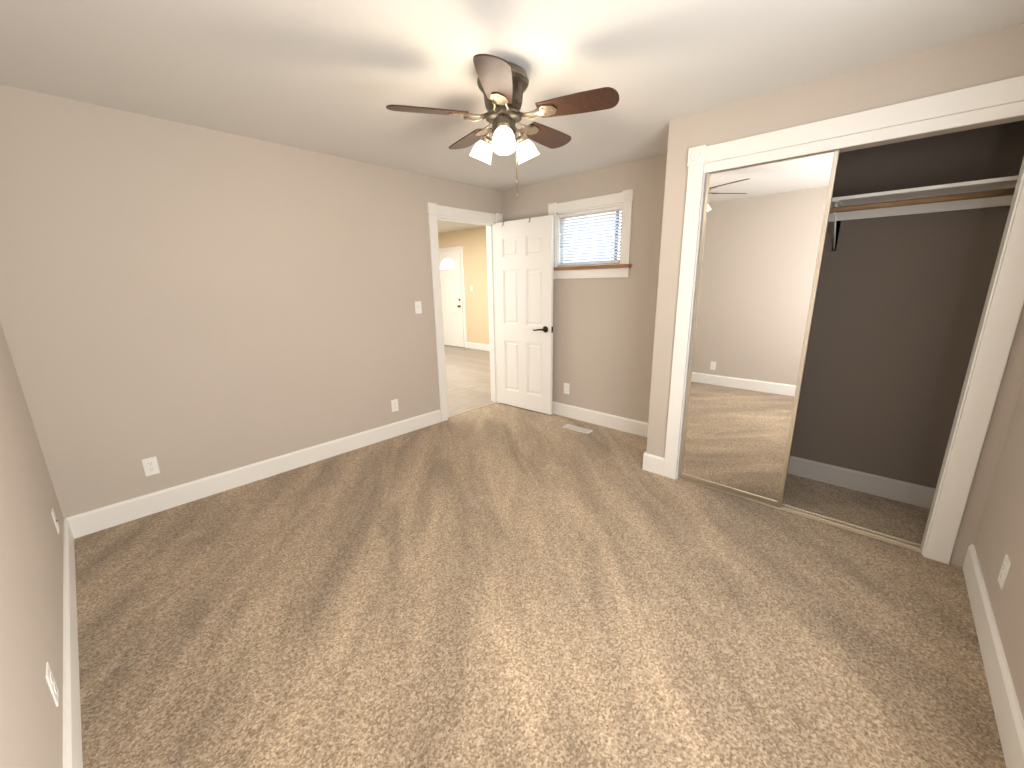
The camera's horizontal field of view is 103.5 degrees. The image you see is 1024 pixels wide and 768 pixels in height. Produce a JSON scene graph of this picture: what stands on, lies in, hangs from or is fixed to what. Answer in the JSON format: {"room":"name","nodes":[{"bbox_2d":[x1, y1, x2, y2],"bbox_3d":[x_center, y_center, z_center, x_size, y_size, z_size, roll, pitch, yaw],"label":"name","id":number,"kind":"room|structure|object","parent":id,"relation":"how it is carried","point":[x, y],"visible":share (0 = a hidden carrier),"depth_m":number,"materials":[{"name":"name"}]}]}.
{"room":"empty bedroom","nodes":[
{"label":"empty bedroom","id":0,"kind":"room"},
{"bbox_2d":[0,322,63,767],"bbox_3d":[-1.246,-0.069,0.736,4.004,2.620,0.120,12,19,41],"label":"wall","id":1,"kind":"structure","parent":0,"point":[31,604],"depth_m":1.27,"materials":[{"name":"paint"}]},
{"bbox_2d":[45,662,58,706],"bbox_3d":[-1.375,0.898,1.208,0.070,0.115,0.007,12,19,41],"label":"electrical outlet","id":2,"kind":"object","parent":1,"relation":"attached to","point":[51,683],"visible":0.98,"depth_m":1.20,"materials":[{"name":"white plastic"}]},
{"bbox_2d":[51,508,58,533],"bbox_3d":[-2.269,0.680,2.009,0.070,0.115,0.012,12,19,41],"label":"electrical outlet","id":3,"kind":"object","parent":1,"relation":"attached to","point":[55,520],"visible":1,"depth_m":1.99,"materials":[{"name":"white plastic"}]},
{"bbox_2d":[63,517,82,767],"bbox_3d":[-1.180,1.124,1.087,3.764,0.135,0.015,12,19,41],"label":"baseboard","id":4,"kind":"structure","parent":1,"relation":"attached to","point":[72,734],"depth_m":1.46,"materials":[{"name":"white wood"}]},
{"bbox_2d":[0,84,618,517],"bbox_3d":[-0.542,-0.960,4.245,0.120,2.620,6.390,12,19,41],"label":"wall","id":5,"kind":"structure","parent":0,"point":[183,303],"depth_m":2.60,"materials":[{"name":"paint"}]},
{"bbox_2d":[142,456,159,476],"bbox_3d":[-2.288,0.523,2.557,0.007,0.115,0.070,12,19,41],"label":"electrical outlet","id":6,"kind":"object","parent":5,"relation":"attached to","point":[150,466],"visible":1,"depth_m":2.56,"materials":[{"name":"white plastic"}]},
{"bbox_2d":[70,409,440,536],"bbox_3d":[-1.645,0.581,3.279,0.015,0.135,2.640,12,19,41],"label":"baseboard","id":7,"kind":"structure","parent":5,"relation":"attached to","point":[102,518],"depth_m":2.89,"materials":[{"name":"white wood"}]},
{"bbox_2d":[391,399,398,411],"bbox_3d":[-1.103,0.203,3.797,0.007,0.115,0.070,12,19,41],"label":"electrical outlet","id":8,"kind":"object","parent":5,"relation":"attached to","point":[394,404],"visible":1,"depth_m":3.79,"materials":[{"name":"white plastic"}]},
{"bbox_2d":[415,301,421,313],"bbox_3d":[-0.883,-0.724,3.817,0.018,0.115,0.070,12,19,41],"label":"light switch","id":9,"kind":"object","parent":5,"relation":"attached to","point":[418,309],"visible":1,"depth_m":3.82,"materials":[{"name":"white plastic"}]},
{"bbox_2d":[427,202,502,421],"bbox_3d":[-0.491,-0.738,4.375,0.150,2.123,0.976,12,19,41],"label":"door frame","id":10,"kind":"structure","parent":5,"relation":"in","point":[490,245],"depth_m":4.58,"materials":[{"name":"white wood"}]},
{"bbox_2d":[494,215,553,414],"bbox_3d":[0.107,-0.701,4.355,0.770,2.018,0.120,11,18,40],"label":"door","id":11,"kind":"structure","parent":10,"relation":"attached to","point":[524,259],"depth_m":4.32,"materials":[{"name":"white wood"}]},
{"bbox_2d":[448,402,496,417],"bbox_3d":[-0.454,0.295,4.615,0.025,0.006,0.764,12,19,41],"label":"trim","id":12,"kind":"structure","parent":5,"relation":"attached to","point":[472,409],"depth_m":4.62,"materials":[{"name":"beige metal"}]},
{"bbox_2d":[437,220,482,232],"bbox_3d":[-2.348,-2.677,6.025,5.416,0.140,5.670,12,19,41],"label":"ceiling","id":13,"kind":"structure","parent":0,"point":[446,226],"depth_m":7.96,"materials":[{"name":"paint"}]},
{"bbox_2d":[444,345,493,416],"bbox_3d":[-2.279,-0.118,6.641,5.491,0.116,5.670,12,19,41],"label":"floor","id":14,"kind":"structure","parent":0,"point":[468,381],"depth_m":6.15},
{"bbox_2d":[0,0,1023,190],"bbox_3d":[0.019,-1.581,1.786,4.004,0.277,3.899,12,19,41],"label":"ceiling","id":15,"kind":"structure","parent":0,"point":[333,77],"depth_m":1.77,"materials":[{"name":"paint"}]},
{"bbox_2d":[386,54,618,198],"bbox_3d":[-0.020,-1.194,1.964,1.025,0.560,0.997,12,19,41],"label":"fan","id":16,"kind":"object","parent":15,"relation":"hanging from","point":[502,84],"visible":1,"depth_m":1.84,"materials":[{"name":"brown wood"}]},
{"bbox_2d":[438,211,619,347],"bbox_3d":[-0.400,-1.970,8.260,5.536,2.620,0.120,12,19,41],"label":"wall","id":17,"kind":"structure","parent":0,"point":[472,241],"depth_m":8.52,"materials":[{"name":"paint"}]},
{"bbox_2d":[439,250,464,346],"bbox_3d":[-1.401,-1.903,9.119,0.850,2.088,0.040,12,19,41],"label":"front door","id":18,"kind":"structure","parent":17,"relation":"in","point":[452,312],"depth_m":9.05,"materials":[{"name":"white wood"}]},
{"bbox_2d":[440,257,460,306],"bbox_3d":[-1.404,-2.256,8.963,0.679,1.076,0.064,12,19,41],"label":"glass lite","id":19,"kind":"object","parent":18,"relation":"attached to","point":[447,263],"visible":0.96,"depth_m":8.89,"materials":[{"name":"white glass"}]},
{"bbox_2d":[439,246,466,347],"bbox_3d":[-1.392,-1.940,9.120,1.010,2.175,0.019,12,19,41],"label":"door frame","id":20,"kind":"structure","parent":17,"relation":"attached to","point":[460,248],"depth_m":8.79,"materials":[{"name":"white wood"}]},
{"bbox_2d":[467,342,489,350],"bbox_3d":[0.257,-0.609,7.899,3.436,0.135,0.015,12,19,41],"label":"baseboard","id":21,"kind":"structure","parent":17,"relation":"attached to","point":[478,346],"depth_m":8.77,"materials":[{"name":"white wood"}]},
{"bbox_2d":[74,403,1005,767],"bbox_3d":[0.087,0.909,2.385,3.929,0.120,3.899,12,19,41],"label":"floor","id":22,"kind":"structure","parent":0,"point":[498,585],"depth_m":1.72,"materials":[{"name":"beige carpet"}]},
{"bbox_2d":[563,424,592,433],"bbox_3d":[0.646,0.438,3.962,0.290,0.008,0.103,12,19,41],"label":"floor air vent","id":23,"kind":"object","parent":22,"relation":"in","point":[577,428],"visible":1,"depth_m":3.95,"materials":[{"name":"white metal"}]},
{"bbox_2d":[501,154,666,422],"bbox_3d":[1.321,-0.783,3.417,4.004,2.620,0.120,12,19,41],"label":"wall","id":24,"kind":"structure","parent":0,"point":[603,336],"depth_m":3.77,"materials":[{"name":"paint"}]},
{"bbox_2d":[564,383,568,393],"bbox_3d":[0.576,0.048,4.262,0.070,0.115,0.007,12,19,41],"label":"electrical outlet","id":25,"kind":"object","parent":24,"relation":"attached to","point":[566,388],"visible":1,"depth_m":4.26,"materials":[{"name":"white plastic"}]},
{"bbox_2d":[548,189,633,266],"bbox_3d":[0.732,-1.421,3.787,0.894,0.604,0.153,12,19,41],"label":"window frame","id":26,"kind":"structure","parent":24,"relation":"in","point":[558,251],"depth_m":3.58,"materials":[{"name":"white wood"}]},
{"bbox_2d":[559,205,621,265],"bbox_3d":[0.722,-1.373,3.786,0.682,0.480,0.036,12,19,41],"label":"window blinds","id":27,"kind":"object","parent":26,"relation":"attached to","point":[581,214],"visible":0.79,"depth_m":3.77,"materials":[{"name":"white plastic"}]},
{"bbox_2d":[561,211,621,265],"bbox_3d":[0.754,-1.381,3.821,0.690,0.485,0.040,12,19,41],"label":"window","id":28,"kind":"structure","parent":26,"relation":"attached to","point":[585,246],"depth_m":3.90,"materials":[{"name":"white glass"}]},
{"bbox_2d":[553,264,631,278],"bbox_3d":[0.703,-1.063,3.838,0.924,0.113,0.075,12,19,41],"label":"window sill","id":29,"kind":"structure","parent":24,"relation":"in","point":[605,271],"depth_m":3.77,"materials":[{"name":"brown wood"}]},
{"bbox_2d":[552,401,647,436],"bbox_3d":[0.683,0.307,4.222,2.097,0.135,0.015,12,19,41],"label":"baseboard","id":30,"kind":"structure","parent":24,"relation":"attached to","point":[632,426],"depth_m":4.02,"materials":[{"name":"white wood"}]},
{"bbox_2d":[646,23,1023,566],"bbox_3d":[1.645,-0.497,2.258,1.667,2.620,0.100,12,19,41],"label":"wall","id":31,"kind":"structure","parent":0,"point":[993,56],"depth_m":1.97,"materials":[{"name":"paint"}]},
{"bbox_2d":[642,452,663,471],"bbox_3d":[1.224,0.532,3.289,0.032,0.135,0.631,12,19,41],"label":"baseboard","id":32,"kind":"structure","parent":31,"relation":"attached to","point":[650,461],"depth_m":3.03,"materials":[{"name":"white wood"}]},
{"bbox_2d":[679,149,839,506],"bbox_3d":[1.439,-0.268,2.491,0.637,2.036,0.022,12,19,41],"label":"mirror door","id":33,"kind":"structure","parent":31,"relation":"in","point":[763,234],"depth_m":2.44,"materials":[{"name":"beige mirror"}]},
{"bbox_2d":[663,75,1023,563],"bbox_3d":[1.668,-0.274,2.272,1.467,2.179,0.133,12,19,41],"label":"trim","id":34,"kind":"structure","parent":31,"relation":"attached to","point":[993,343],"depth_m":1.92,"materials":[{"name":"white wood"}]},
{"bbox_2d":[678,101,1023,552],"bbox_3d":[1.677,-0.228,2.293,1.277,2.080,0.099,12,19,41],"label":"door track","id":35,"kind":"structure","parent":31,"relation":"attached to","point":[1005,111],"depth_m":2.06,"materials":[{"name":"white metal"}]},
{"bbox_2d":[790,120,1023,488],"bbox_3d":[1.903,-0.426,2.485,1.567,2.363,0.545,12,19,41],"label":"wall","id":36,"kind":"structure","parent":0,"point":[899,306],"depth_m":2.44,"materials":[{"name":"paint"}]},
{"bbox_2d":[787,456,935,508],"bbox_3d":[1.921,0.654,2.756,1.559,0.135,0.537,12,19,41],"label":"baseboard","id":37,"kind":"structure","parent":36,"relation":"attached to","point":[902,491],"depth_m":2.70,"materials":[{"name":"grey wood"}]},
{"bbox_2d":[828,175,1018,250],"bbox_3d":[1.978,-0.962,2.443,1.567,0.280,0.300,12,19,41],"label":"shelf","id":38,"kind":"object","parent":36,"relation":"attached to","point":[992,192],"visible":0.65,"depth_m":2.18,"materials":[{"name":"white wood"}]},
{"bbox_2d":[974,380,1023,719],"bbox_3d":[1.462,-0.127,0.791,0.120,2.620,3.899,12,19,41],"label":"wall","id":39,"kind":"structure","parent":0,"point":[1000,535],"depth_m":1.59,"materials":[{"name":"paint"}]},
{"bbox_2d":[962,544,1023,767],"bbox_3d":[1.224,1.126,0.920,0.015,0.135,2.984,12,19,41],"label":"baseboard","id":40,"kind":"structure","parent":39,"relation":"attached to","point":[1007,709],"depth_m":1.39,"materials":[{"name":"white wood"}]},
{"bbox_2d":[998,554,1010,588],"bbox_3d":[1.867,0.713,1.531,0.007,0.115,0.070,12,19,41],"label":"electrical outlet","id":41,"kind":"object","parent":39,"relation":"attached to","point":[1004,570],"visible":1,"depth_m":1.52,"materials":[{"name":"white plastic"}]}
]}

